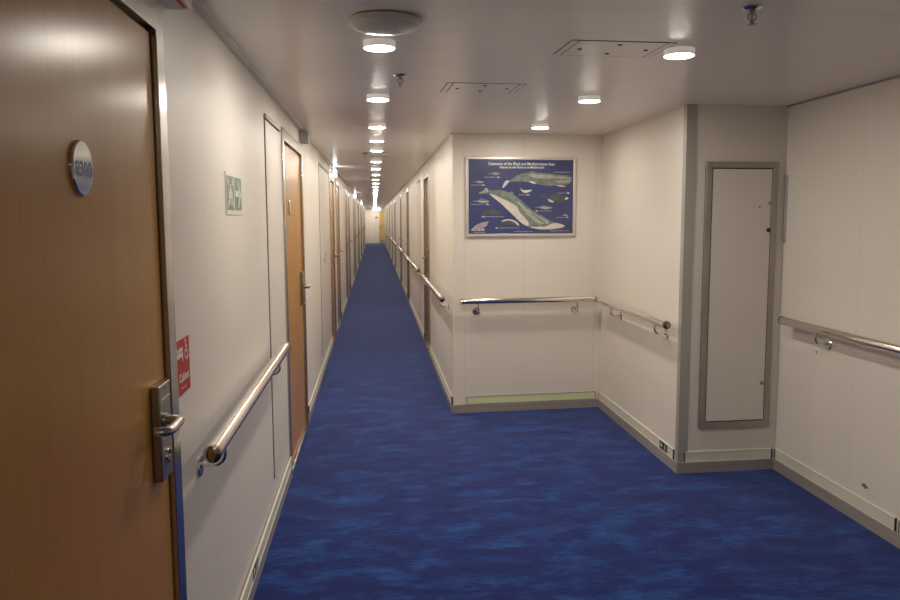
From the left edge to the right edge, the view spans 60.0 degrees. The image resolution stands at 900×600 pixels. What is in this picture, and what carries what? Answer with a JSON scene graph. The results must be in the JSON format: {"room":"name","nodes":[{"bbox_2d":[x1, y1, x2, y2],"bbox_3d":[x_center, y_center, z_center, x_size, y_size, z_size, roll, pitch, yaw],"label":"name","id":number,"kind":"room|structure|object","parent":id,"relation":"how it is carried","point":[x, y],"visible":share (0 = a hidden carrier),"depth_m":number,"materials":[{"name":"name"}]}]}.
{"room":"ship interior","nodes":[
{"label":"ship interior","id":0,"kind":"room"},
{"bbox_2d":[155,0,365,599],"bbox_3d":[-2.737,-1.912,22.465,0.070,2.195,50.600,-1,6,-5],"label":"wall","id":1,"kind":"structure","parent":0,"point":[216,108],"depth_m":2.74,"materials":[{"name":"white paint"}]},
{"bbox_2d":[0,0,186,599],"bbox_3d":[-0.672,0.361,1.491,0.145,2.074,1.144,-1,6,-5],"label":"door","id":2,"kind":"structure","parent":1,"relation":"in","point":[91,490],"depth_m":1.44,"materials":[{"name":"wood"}]},
{"bbox_2d":[159,0,191,9],"bbox_3d":[-0.694,-0.787,1.916,0.064,0.088,0.230,-1,6,-5],"label":"sign","id":3,"kind":"object","parent":1,"relation":"attached to","point":[169,4],"visible":1,"depth_m":1.99,"materials":[{"name":"white plastic"}]},
{"bbox_2d":[176,335,190,396],"bbox_3d":[-0.731,0.181,2.128,0.003,0.150,0.160,-1,6,-5],"label":"sign","id":4,"kind":"object","parent":1,"relation":"attached to","point":[183,359],"visible":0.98,"depth_m":2.14,"materials":[{"name":"red plastic"}]},
{"bbox_2d":[225,171,241,214],"bbox_3d":[-0.817,-0.400,2.952,0.004,0.155,0.335,-1,6,-5],"label":"sign","id":5,"kind":"object","parent":1,"relation":"attached to","point":[233,186],"visible":1,"depth_m":2.93,"materials":[{"name":"green plastic"}]},
{"bbox_2d":[197,342,290,476],"bbox_3d":[-0.767,0.378,3.047,0.099,0.142,1.814,-1,6,-5],"label":"handrail","id":6,"kind":"object","parent":1,"relation":"attached to","point":[215,453],"visible":1,"depth_m":2.49,"materials":[{"name":"metal"}]},
{"bbox_2d":[240,457,291,599],"bbox_3d":[-0.831,1.101,3.423,0.010,0.064,2.528,-1,6,-5],"label":"strip","id":7,"kind":"object","parent":1,"relation":"attached to","point":[249,583],"visible":1,"depth_m":3.60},
{"bbox_2d":[253,557,257,580],"bbox_3d":[-0.811,1.119,3.252,0.002,0.053,0.130,-1,6,-5],"label":"arrow sign","id":8,"kind":"object","parent":7,"relation":"attached to","point":[255,568],"visible":1,"depth_m":3.25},
{"bbox_2d":[264,113,287,478],"bbox_3d":[-0.925,-0.027,4.181,0.012,1.832,0.600,-1,6,-5],"label":"panel","id":9,"kind":"object","parent":1,"relation":"attached to","point":[271,129],"visible":1,"depth_m":4.12,"materials":[{"name":"grey metal"}]},
{"bbox_2d":[192,0,365,206],"bbox_3d":[-2.693,-2.996,22.355,0.028,0.016,50.600,-1,6,-5],"label":"trim","id":10,"kind":"structure","parent":1,"relation":"attached to","point":[201,8],"depth_m":3.14,"materials":[{"name":"grey metal"}]},
{"bbox_2d":[281,127,310,473],"bbox_3d":[-1.031,-0.030,5.200,0.145,2.074,1.238,-1,6,-5],"label":"door","id":11,"kind":"structure","parent":1,"relation":"in","point":[291,150],"depth_m":5.17,"materials":[{"name":"wood"}]},
{"bbox_2d":[299,130,309,143],"bbox_3d":[-1.058,-1.184,5.667,0.064,0.086,0.150,-1,6,-5],"label":"junction box","id":12,"kind":"object","parent":1,"relation":"attached to","point":[304,135],"visible":1,"depth_m":5.59,"materials":[{"name":"grey plastic"}]},
{"bbox_2d":[248,244,365,599],"bbox_3d":[-2.692,-0.854,22.581,0.013,0.066,50.600,-1,6,-5],"label":"baseboard","id":13,"kind":"structure","parent":1,"relation":"attached to","point":[268,544],"depth_m":4.00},
{"bbox_2d":[308,337,332,413],"bbox_3d":[-1.241,0.654,7.657,0.010,0.064,3.494,-1,6,-5],"label":"strip","id":14,"kind":"object","parent":1,"relation":"attached to","point":[331,343],"visible":1,"depth_m":7.04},
{"bbox_2d":[318,162,331,355],"bbox_3d":[-1.321,-0.466,8.339,0.027,1.882,1.540,-1,6,-5],"label":"panel","id":15,"kind":"object","parent":1,"relation":"attached to","point":[323,173],"visible":1,"depth_m":8.17,"materials":[{"name":"beige paint"}]},
{"bbox_2d":[329,173,338,345],"bbox_3d":[-1.474,-0.512,9.764,0.145,2.074,0.938,-1,6,-5],"label":"door","id":16,"kind":"structure","parent":1,"relation":"in","point":[331,178],"depth_m":9.89,"materials":[{"name":"wood"}]},
{"bbox_2d":[331,168,336,176],"bbox_3d":[-1.458,-1.599,9.792,0.062,0.100,0.140,-1,6,-5],"label":"lamp","id":17,"kind":"object","parent":1,"relation":"attached to","point":[333,171],"visible":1,"depth_m":9.73,"materials":[{"name":"white plastic"}]},
{"bbox_2d":[335,180,343,326],"bbox_3d":[-1.618,-0.669,11.259,0.145,2.074,0.938,-1,6,-5],"label":"door","id":18,"kind":"structure","parent":1,"relation":"in","point":[336,181],"depth_m":11.41,"materials":[{"name":"metal"}]},
{"bbox_2d":[341,297,346,315],"bbox_3d":[-1.761,0.089,13.017,0.010,0.064,2.384,-1,6,-5],"label":"strip","id":19,"kind":"object","parent":1,"relation":"attached to","point":[342,311],"visible":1,"depth_m":12.57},
{"bbox_2d":[344,189,350,301],"bbox_3d":[-1.940,-1.019,14.575,0.145,2.074,0.938,-1,6,-5],"label":"door","id":20,"kind":"structure","parent":1,"relation":"in","point":[345,190],"depth_m":14.79,"materials":[{"name":"metal"}]},
{"bbox_2d":[347,191,352,292],"bbox_3d":[-2.084,-1.177,16.070,0.145,2.074,0.938,-1,6,-5],"label":"door","id":21,"kind":"structure","parent":1,"relation":"in","point":[349,241],"depth_m":16.28,"materials":[{"name":"metal"}]},
{"bbox_2d":[353,197,356,274],"bbox_3d":[-2.443,-1.567,19.772,0.145,2.074,0.938,-1,6,-5],"label":"door","id":22,"kind":"structure","parent":1,"relation":"in","point":[354,236],"depth_m":20.02,"materials":[{"name":"wood"}]},
{"bbox_2d":[354,198,357,273],"bbox_3d":[-2.588,-1.725,21.267,0.145,2.074,0.938,-1,6,-5],"label":"door","id":23,"kind":"structure","parent":1,"relation":"in","point":[354,198],"depth_m":21.50,"materials":[{"name":"wood"}]},
{"bbox_2d":[357,201,358,263],"bbox_3d":[-2.927,-2.095,24.771,0.145,2.074,0.938,-1,6,-5],"label":"door","id":24,"kind":"structure","parent":1,"relation":"in","point":[357,201],"depth_m":25.01,"materials":[{"name":"wood"}]},
{"bbox_2d":[358,202,360,262],"bbox_3d":[-3.072,-2.252,26.265,0.145,2.074,0.938,-1,6,-5],"label":"door","id":25,"kind":"structure","parent":1,"relation":"in","point":[358,202],"depth_m":26.51,"materials":[{"name":"wood"}]},
{"bbox_2d":[360,204,362,258],"bbox_3d":[-3.421,-2.632,29.869,0.145,2.074,0.938,-1,6,-5],"label":"door","id":26,"kind":"structure","parent":1,"relation":"in","point":[360,204],"depth_m":29.43,"materials":[{"name":"wood"}]},
{"bbox_2d":[361,205,361,243],"bbox_3d":[-3.566,-2.790,31.363,0.145,2.074,0.938,-1,6,-5],"label":"door","id":27,"kind":"structure","parent":1,"relation":"in","point":[361,205],"depth_m":31.67,"materials":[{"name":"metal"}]},
{"bbox_2d":[365,207,384,209],"bbox_3d":[-4.478,-5.469,46.529,1.135,0.175,0.120,-1,6,-5],"label":"trim","id":28,"kind":"structure","parent":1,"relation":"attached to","point":[366,208],"depth_m":46.45,"materials":[{"name":"grey metal"}]},
{"bbox_2d":[366,210,383,242],"bbox_3d":[-4.507,-4.569,47.622,2.400,2.195,0.100,-1,6,-5],"label":"wall","id":29,"kind":"structure","parent":0,"point":[372,224],"depth_m":47.56,"materials":[{"name":"white paint"}]},
{"bbox_2d":[379,211,384,242],"bbox_3d":[-3.893,-4.463,47.624,0.840,1.980,0.035,-1,6,-5],"label":"door","id":30,"kind":"structure","parent":29,"relation":"in","point":[381,213],"depth_m":47.60,"materials":[{"name":"wood"}]},
{"bbox_2d":[384,136,452,401],"bbox_3d":[-1.957,-2.385,26.901,0.070,2.195,41.869,-1,6,-5],"label":"wall","id":31,"kind":"structure","parent":0,"point":[439,166],"depth_m":7.89,"materials":[{"name":"white paint"}]},
{"bbox_2d":[389,205,389,250],"bbox_3d":[-2.427,-2.816,31.562,0.119,2.074,0.938,-1,6,-5],"label":"door","id":32,"kind":"structure","parent":31,"relation":"in","point":[389,205],"depth_m":31.94,"materials":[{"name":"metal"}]},
{"bbox_2d":[391,203,392,262],"bbox_3d":[-1.967,-2.315,26.811,0.119,2.074,0.938,-1,6,-5],"label":"door","id":33,"kind":"structure","parent":31,"relation":"in","point":[391,203],"depth_m":26.68,"materials":[{"name":"wood"}]},
{"bbox_2d":[394,200,395,270],"bbox_3d":[-1.602,-1.918,23.049,0.119,2.074,0.938,-1,6,-5],"label":"door","id":34,"kind":"structure","parent":31,"relation":"in","point":[394,200],"depth_m":23.36,"materials":[{"name":"wood"}]},
{"bbox_2d":[399,195,401,285],"bbox_3d":[-1.108,-1.380,17.951,0.119,2.074,0.938,-1,6,-5],"label":"door","id":35,"kind":"structure","parent":31,"relation":"in","point":[400,238],"depth_m":18.30,"materials":[{"name":"wood"}]},
{"bbox_2d":[406,187,409,302],"bbox_3d":[-0.741,-0.980,14.160,0.119,2.074,0.938,-1,6,-5],"label":"door","id":36,"kind":"structure","parent":31,"relation":"in","point":[407,189],"depth_m":14.51,"materials":[{"name":"wood"}]},
{"bbox_2d":[404,253,413,267],"bbox_3d":[-0.621,-0.599,12.242,0.105,0.142,2.724,-1,6,-5],"label":"handrail","id":37,"kind":"object","parent":31,"relation":"attached to","point":[405,254],"visible":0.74,"depth_m":11.91,"materials":[{"name":"metal"}]},
{"bbox_2d":[409,298,423,336],"bbox_3d":[-0.520,0.220,11.732,0.010,0.064,4.134,-1,6,-5],"label":"strip","id":38,"kind":"object","parent":31,"relation":"attached to","point":[412,307],"visible":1,"depth_m":11.20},
{"bbox_2d":[412,263,423,275],"bbox_3d":[-0.422,-0.382,10.182,0.105,0.142,1.204,-1,6,-5],"label":"handrail","id":39,"kind":"object","parent":31,"relation":"attached to","point":[417,270],"visible":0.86,"depth_m":9.99,"materials":[{"name":"metal"}]},
{"bbox_2d":[416,179,420,316],"bbox_3d":[-0.431,-0.707,10.723,0.012,1.852,0.700,-1,6,-5],"label":"panel","id":40,"kind":"object","parent":31,"relation":"attached to","point":[418,181],"visible":1,"depth_m":10.65,"materials":[{"name":"grey metal"}]},
{"bbox_2d":[385,133,451,205],"bbox_3d":[-2.001,-3.467,26.742,0.018,0.010,41.949,-1,6,-5],"label":"trim","id":41,"kind":"structure","parent":31,"relation":"attached to","point":[450,134],"depth_m":8.38,"materials":[{"name":"grey metal"}]},
{"bbox_2d":[385,245,452,411],"bbox_3d":[-1.990,-1.322,26.975,0.013,0.066,41.937,-1,6,-5],"label":"baseboard","id":42,"kind":"structure","parent":31,"relation":"attached to","point":[434,366],"depth_m":8.14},
{"bbox_2d":[422,170,430,352],"bbox_3d":[-0.252,-0.448,9.111,0.119,2.074,0.938,-1,6,-5],"label":"door","id":43,"kind":"structure","parent":31,"relation":"in","point":[426,201],"depth_m":9.43,"materials":[{"name":"wood"}]},
{"bbox_2d":[421,274,449,309],"bbox_3d":[-0.150,-0.086,7.376,0.105,0.142,2.394,-1,6,-5],"label":"handrail","id":44,"kind":"object","parent":31,"relation":"attached to","point":[441,298],"visible":1,"depth_m":6.67,"materials":[{"name":"metal"}]},
{"bbox_2d":[429,345,451,403],"bbox_3d":[-0.107,0.669,7.471,0.010,0.064,2.542,-1,6,-5],"label":"strip","id":45,"kind":"object","parent":31,"relation":"attached to","point":[448,392],"visible":1,"depth_m":7.15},
{"bbox_2d":[451,133,602,404],"bbox_3d":[0.617,-0.207,6.232,1.215,2.195,0.080,-1,6,-9],"label":"wall","id":46,"kind":"structure","parent":0,"point":[522,348],"depth_m":6.21,"materials":[{"name":"white paint"}]},
{"bbox_2d":[465,156,575,236],"bbox_3d":[0.559,-0.808,6.108,0.888,0.620,0.020,-1,6,-9],"label":"poster","id":47,"kind":"object","parent":46,"relation":"attached to","point":[505,196],"visible":1,"depth_m":6.11,"materials":[{"name":"paper"}]},
{"bbox_2d":[473,198,489,203],"bbox_3d":[0.244,-0.771,6.060,0.131,0.042,0.001,-1,6,-9],"label":"picture","id":48,"kind":"object","parent":47,"relation":"on","point":[481,199],"depth_m":6.06},
{"bbox_2d":[483,209,500,214],"bbox_3d":[0.330,-0.689,6.083,0.148,0.050,0.002,-1,6,-10],"label":"picture","id":49,"kind":"object","parent":47,"relation":"on","point":[489,211],"depth_m":6.08},
{"bbox_2d":[500,220,516,224],"bbox_3d":[0.465,-0.608,6.114,0.154,0.047,0.001,-1,6,-9],"label":"picture","id":50,"kind":"object","parent":47,"relation":"on","point":[507,222],"depth_m":6.11},
{"bbox_2d":[482,190,564,229],"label":"picture","id":51,"kind":"object","parent":47,"relation":"attached to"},
{"bbox_2d":[503,171,571,187],"bbox_3d":[0.685,-0.944,6.115,0.563,0.130,0.003,-1,6,-9],"label":"picture","id":52,"kind":"object","parent":47,"relation":"on","point":[524,177],"depth_m":6.12},
{"bbox_2d":[535,205,551,209],"bbox_3d":[0.741,-0.732,6.146,0.139,0.038,0.001,-1,6,-9],"label":"picture","id":53,"kind":"object","parent":47,"relation":"on","point":[544,207],"depth_m":6.15},
{"bbox_2d":[540,192,565,201],"bbox_3d":[0.822,-0.814,6.151,0.235,0.078,0.002,-1,6,-9],"label":"picture","id":54,"kind":"object","parent":47,"relation":"attached to","point":[556,198],"depth_m":6.15},
{"bbox_2d":[452,399,597,412],"bbox_3d":[0.612,0.856,6.303,1.211,0.066,0.025,-1,6,-9],"label":"baseboard","id":55,"kind":"structure","parent":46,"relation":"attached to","point":[493,407],"depth_m":6.29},
{"bbox_2d":[460,296,596,314],"bbox_3d":[0.622,0.044,6.165,1.104,0.142,0.105,-1,6,-9],"label":"handrail","id":56,"kind":"object","parent":46,"relation":"attached to","point":[559,299],"visible":0.94,"depth_m":6.12,"materials":[{"name":"metal"}]},
{"bbox_2d":[466,391,595,404],"bbox_3d":[0.660,0.790,6.298,1.077,0.064,0.010,-1,6,-9],"label":"strip","id":57,"kind":"object","parent":46,"relation":"attached to","point":[490,399],"visible":1,"depth_m":6.29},
{"bbox_2d":[202,0,899,206],"bbox_3d":[-1.294,-3.065,22.584,4.200,0.060,51.000,-1,6,-5],"label":"ceiling","id":58,"kind":"structure","parent":0,"point":[307,52],"depth_m":3.25,"materials":[{"name":"white paint"}]},
{"bbox_2d":[369,138,383,141],"bbox_3d":[-0.599,-1.307,6.370,0.118,0.028,0.118,-1,6,-5],"label":"recessed light","id":59,"kind":"object","parent":58,"relation":"in","point":[370,139],"visible":1,"depth_m":6.33,"materials":[{"name":"white plastic"}]},
{"bbox_2d":[370,148,382,151],"bbox_3d":[-0.687,-1.403,7.281,0.118,0.028,0.118,-1,6,-5],"label":"recessed light","id":60,"kind":"object","parent":58,"relation":"in","point":[371,149],"visible":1,"depth_m":7.24,"materials":[{"name":"white plastic"}]},
{"bbox_2d":[369,177,383,179],"bbox_3d":[-1.176,-1.937,12.410,0.238,0.040,0.238,-1,6,-5],"label":"air vent","id":61,"kind":"object","parent":58,"relation":"attached to","point":[372,178],"visible":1,"depth_m":12.32,"materials":[{"name":"white plastic"}]},
{"bbox_2d":[369,123,385,128],"bbox_3d":[-0.504,-1.203,5.391,0.118,0.028,0.118,-1,6,-5],"label":"recessed light","id":62,"kind":"object","parent":58,"relation":"in","point":[371,125],"visible":1,"depth_m":5.35,"materials":[{"name":"white plastic"}]},
{"bbox_2d":[367,93,388,101],"bbox_3d":[-0.382,-1.070,4.124,0.118,0.028,0.118,-1,6,-5],"label":"recessed light","id":63,"kind":"object","parent":58,"relation":"in","point":[376,97],"visible":1,"depth_m":4.08,"materials":[{"name":"white plastic"}]},
{"bbox_2d":[368,98,387,101],"bbox_3d":[-0.382,-1.060,4.125,0.108,0.008,0.108,-1,6,-5],"label":"diffuser","id":64,"kind":"object","parent":63,"relation":"attached to","point":[369,99],"depth_m":4.10,"materials":[{"name":"white plastic"}]},
{"bbox_2d":[366,152,389,156],"bbox_3d":[-0.720,-1.452,7.808,0.238,0.040,0.238,-1,6,-5],"label":"air vent","id":65,"kind":"object","parent":58,"relation":"attached to","point":[374,154],"visible":0.98,"depth_m":7.72,"materials":[{"name":"white plastic"}]},
{"bbox_2d":[363,38,394,51],"bbox_3d":[-0.260,-0.937,2.870,0.118,0.028,0.118,-1,6,-5],"label":"recessed light","id":66,"kind":"object","parent":58,"relation":"in","point":[372,44],"visible":1,"depth_m":2.83,"materials":[{"name":"white plastic"}]},
{"bbox_2d":[365,45,393,51],"bbox_3d":[-0.260,-0.927,2.871,0.108,0.008,0.108,-1,6,-5],"label":"diffuser","id":67,"kind":"object","parent":66,"relation":"attached to","point":[375,48],"depth_m":2.86,"materials":[{"name":"white plastic"}]},
{"bbox_2d":[348,11,420,35],"bbox_3d":[-0.213,-0.897,2.547,0.238,0.040,0.238,-1,6,-5],"label":"air vent","id":68,"kind":"object","parent":58,"relation":"attached to","point":[379,23],"visible":1,"depth_m":2.48,"materials":[{"name":"white plastic"}]},
{"bbox_2d":[393,73,406,86],"bbox_3d":[-0.226,-0.994,3.525,0.062,0.054,0.062,-1,6,-5],"label":"sprinkler","id":69,"kind":"object","parent":58,"relation":"attached to","point":[399,75],"visible":1,"depth_m":3.52,"materials":[{"name":"metal"}]},
{"bbox_2d":[440,82,525,92],"bbox_3d":[0.161,-1.060,3.907,0.390,0.005,0.285,-1,6,-8],"label":"ceiling hatch","id":70,"kind":"object","parent":58,"relation":"attached to","point":[449,87],"visible":1,"depth_m":3.88,"materials":[{"name":"white metal"}]},
{"bbox_2d":[532,123,548,128],"bbox_3d":[0.632,-1.215,5.459,0.118,0.028,0.118,-1,6,-5],"label":"recessed light","id":71,"kind":"object","parent":58,"relation":"in","point":[534,126],"visible":1,"depth_m":5.42,"materials":[{"name":"white plastic"}]},
{"bbox_2d":[578,95,599,102],"bbox_3d":[0.753,-1.084,4.212,0.118,0.028,0.118,-1,6,-5],"label":"recessed light","id":72,"kind":"object","parent":58,"relation":"in","point":[587,98],"visible":1,"depth_m":4.17,"materials":[{"name":"white plastic"}]},
{"bbox_2d":[579,100,598,102],"bbox_3d":[0.753,-1.074,4.213,0.108,0.008,0.108,-1,6,-5],"label":"diffuser","id":73,"kind":"object","parent":72,"relation":"attached to","point":[581,101],"depth_m":4.19,"materials":[{"name":"white plastic"}]},
{"bbox_2d":[553,40,675,56],"bbox_3d":[0.628,-0.967,3.009,0.405,0.005,0.265,-1,6,-8],"label":"ceiling hatch","id":74,"kind":"object","parent":58,"relation":"attached to","point":[574,47],"visible":1,"depth_m":2.99,"materials":[{"name":"white metal"}]},
{"bbox_2d":[663,46,694,58],"bbox_3d":[0.891,-0.959,3.029,0.118,0.028,0.118,-1,6,-5],"label":"recessed light","id":75,"kind":"object","parent":58,"relation":"in","point":[680,52],"visible":1,"depth_m":2.99,"materials":[{"name":"white plastic"}]},
{"bbox_2d":[665,53,693,58],"bbox_3d":[0.891,-0.949,3.030,0.108,0.008,0.108,-1,6,-5],"label":"diffuser","id":76,"kind":"object","parent":75,"relation":"attached to","point":[667,55],"depth_m":3.01,"materials":[{"name":"white plastic"}]},
{"bbox_2d":[742,4,762,25],"bbox_3d":[0.937,-0.881,2.417,0.062,0.054,0.062,-1,6,-5],"label":"sprinkler","id":77,"kind":"object","parent":58,"relation":"attached to","point":[752,8],"visible":1,"depth_m":2.41,"materials":[{"name":"metal"}]},
{"bbox_2d":[253,243,899,599],"bbox_3d":[-1.284,-0.822,22.822,4.200,0.060,51.000,-1,6,-5],"label":"floor","id":78,"kind":"structure","parent":0,"point":[393,493],"depth_m":4.10,"materials":[{"name":"blue carpet"}]},
{"bbox_2d":[599,104,698,459],"bbox_3d":[1.329,-0.133,5.498,0.070,2.195,1.767,-1,6,-5],"label":"wall","id":79,"kind":"structure","parent":0,"point":[643,160],"depth_m":5.27,"materials":[{"name":"white paint"}]},
{"bbox_2d":[596,297,670,338],"bbox_3d":[1.258,0.122,5.375,0.103,0.142,1.429,-1,6,-5],"label":"handrail","id":80,"kind":"object","parent":79,"relation":"attached to","point":[666,325],"visible":1,"depth_m":5.14,"materials":[{"name":"metal"}]},
{"bbox_2d":[599,392,674,458],"bbox_3d":[1.296,0.864,5.577,0.010,0.064,1.604,-1,6,-5],"label":"strip","id":81,"kind":"object","parent":79,"relation":"attached to","point":[629,419],"visible":1,"depth_m":5.46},
{"bbox_2d":[659,440,666,452],"bbox_3d":[1.354,0.930,4.947,0.002,0.053,0.130,-1,6,-5],"label":"arrow sign","id":82,"kind":"object","parent":81,"relation":"attached to","point":[663,446],"visible":1,"depth_m":4.94,"materials":[{"name":"plastic"}]},
{"bbox_2d":[598,399,678,473],"bbox_3d":[1.297,0.931,5.560,0.013,0.066,1.700,-1,6,-5],"label":"baseboard","id":83,"kind":"structure","parent":79,"relation":"attached to","point":[671,463],"depth_m":5.34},
{"bbox_2d":[675,104,696,462],"bbox_3d":[1.403,-0.075,4.636,0.061,2.129,0.048,-1,6,-5],"label":"trim","id":84,"kind":"structure","parent":79,"relation":"attached to","point":[690,110],"depth_m":4.62,"materials":[{"name":"grey metal"}]},
{"bbox_2d":[689,104,788,457],"bbox_3d":[1.719,-0.050,4.703,0.555,2.195,0.080,-1,6,-7],"label":"wall","id":85,"kind":"structure","parent":0,"point":[727,133],"depth_m":4.60,"materials":[{"name":"white paint"}]},
{"bbox_2d":[679,458,772,473],"bbox_3d":[1.687,1.014,4.764,0.610,0.066,0.013,-1,6,-7],"label":"baseboard","id":86,"kind":"structure","parent":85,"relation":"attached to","point":[753,464],"depth_m":4.76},
{"bbox_2d":[684,448,771,462],"bbox_3d":[1.699,0.949,4.761,0.567,0.064,0.010,-1,6,-7],"label":"strip","id":87,"kind":"object","parent":85,"relation":"attached to","point":[762,453],"visible":1,"depth_m":4.76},
{"bbox_2d":[698,161,778,428],"bbox_3d":[1.721,-0.019,4.654,0.448,1.593,0.024,-1,6,-7],"label":"access hatch","id":88,"kind":"object","parent":85,"relation":"attached to","point":[741,201],"visible":1,"depth_m":4.65,"materials":[{"name":"metal"}]},
{"bbox_2d":[782,175,787,242],"bbox_3d":[1.991,-0.539,4.628,0.010,0.400,0.024,-1,6,-5],"label":"strip","id":89,"kind":"object","parent":85,"relation":"attached to","point":[786,176],"visible":1,"depth_m":4.62,"materials":[{"name":"grey plastic"}]},
{"bbox_2d":[775,78,899,531],"bbox_3d":[2.366,0.313,1.245,0.070,2.195,7.145,-1,6,-5],"label":"wall","id":90,"kind":"structure","parent":0,"point":[838,408],"depth_m":4.05,"materials":[{"name":"white paint"}]},
{"bbox_2d":[774,449,896,530],"bbox_3d":[2.051,1.003,4.234,0.010,0.064,1.122,-1,6,-5],"label":"strip","id":91,"kind":"object","parent":90,"relation":"attached to","point":[861,504],"visible":1,"depth_m":4.12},
{"bbox_2d":[773,458,899,548],"bbox_3d":[2.333,1.376,1.313,0.013,0.066,7.065,-1,6,-5],"label":"baseboard","id":92,"kind":"structure","parent":90,"relation":"attached to","point":[893,537],"depth_m":4.10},
{"bbox_2d":[778,316,899,354],"bbox_3d":[2.087,0.299,3.274,0.100,0.142,2.604,-1,6,-5],"label":"handrail","id":93,"kind":"object","parent":90,"relation":"attached to","point":[874,343],"visible":1,"depth_m":3.98,"materials":[{"name":"metal"}]},
{"bbox_2d":[787,75,899,106],"bbox_3d":[2.325,-0.770,1.086,0.012,0.008,7.065,-1,6,-5],"label":"trim","id":94,"kind":"structure","parent":90,"relation":"attached to","point":[898,76],"depth_m":3.99,"materials":[{"name":"grey metal"}]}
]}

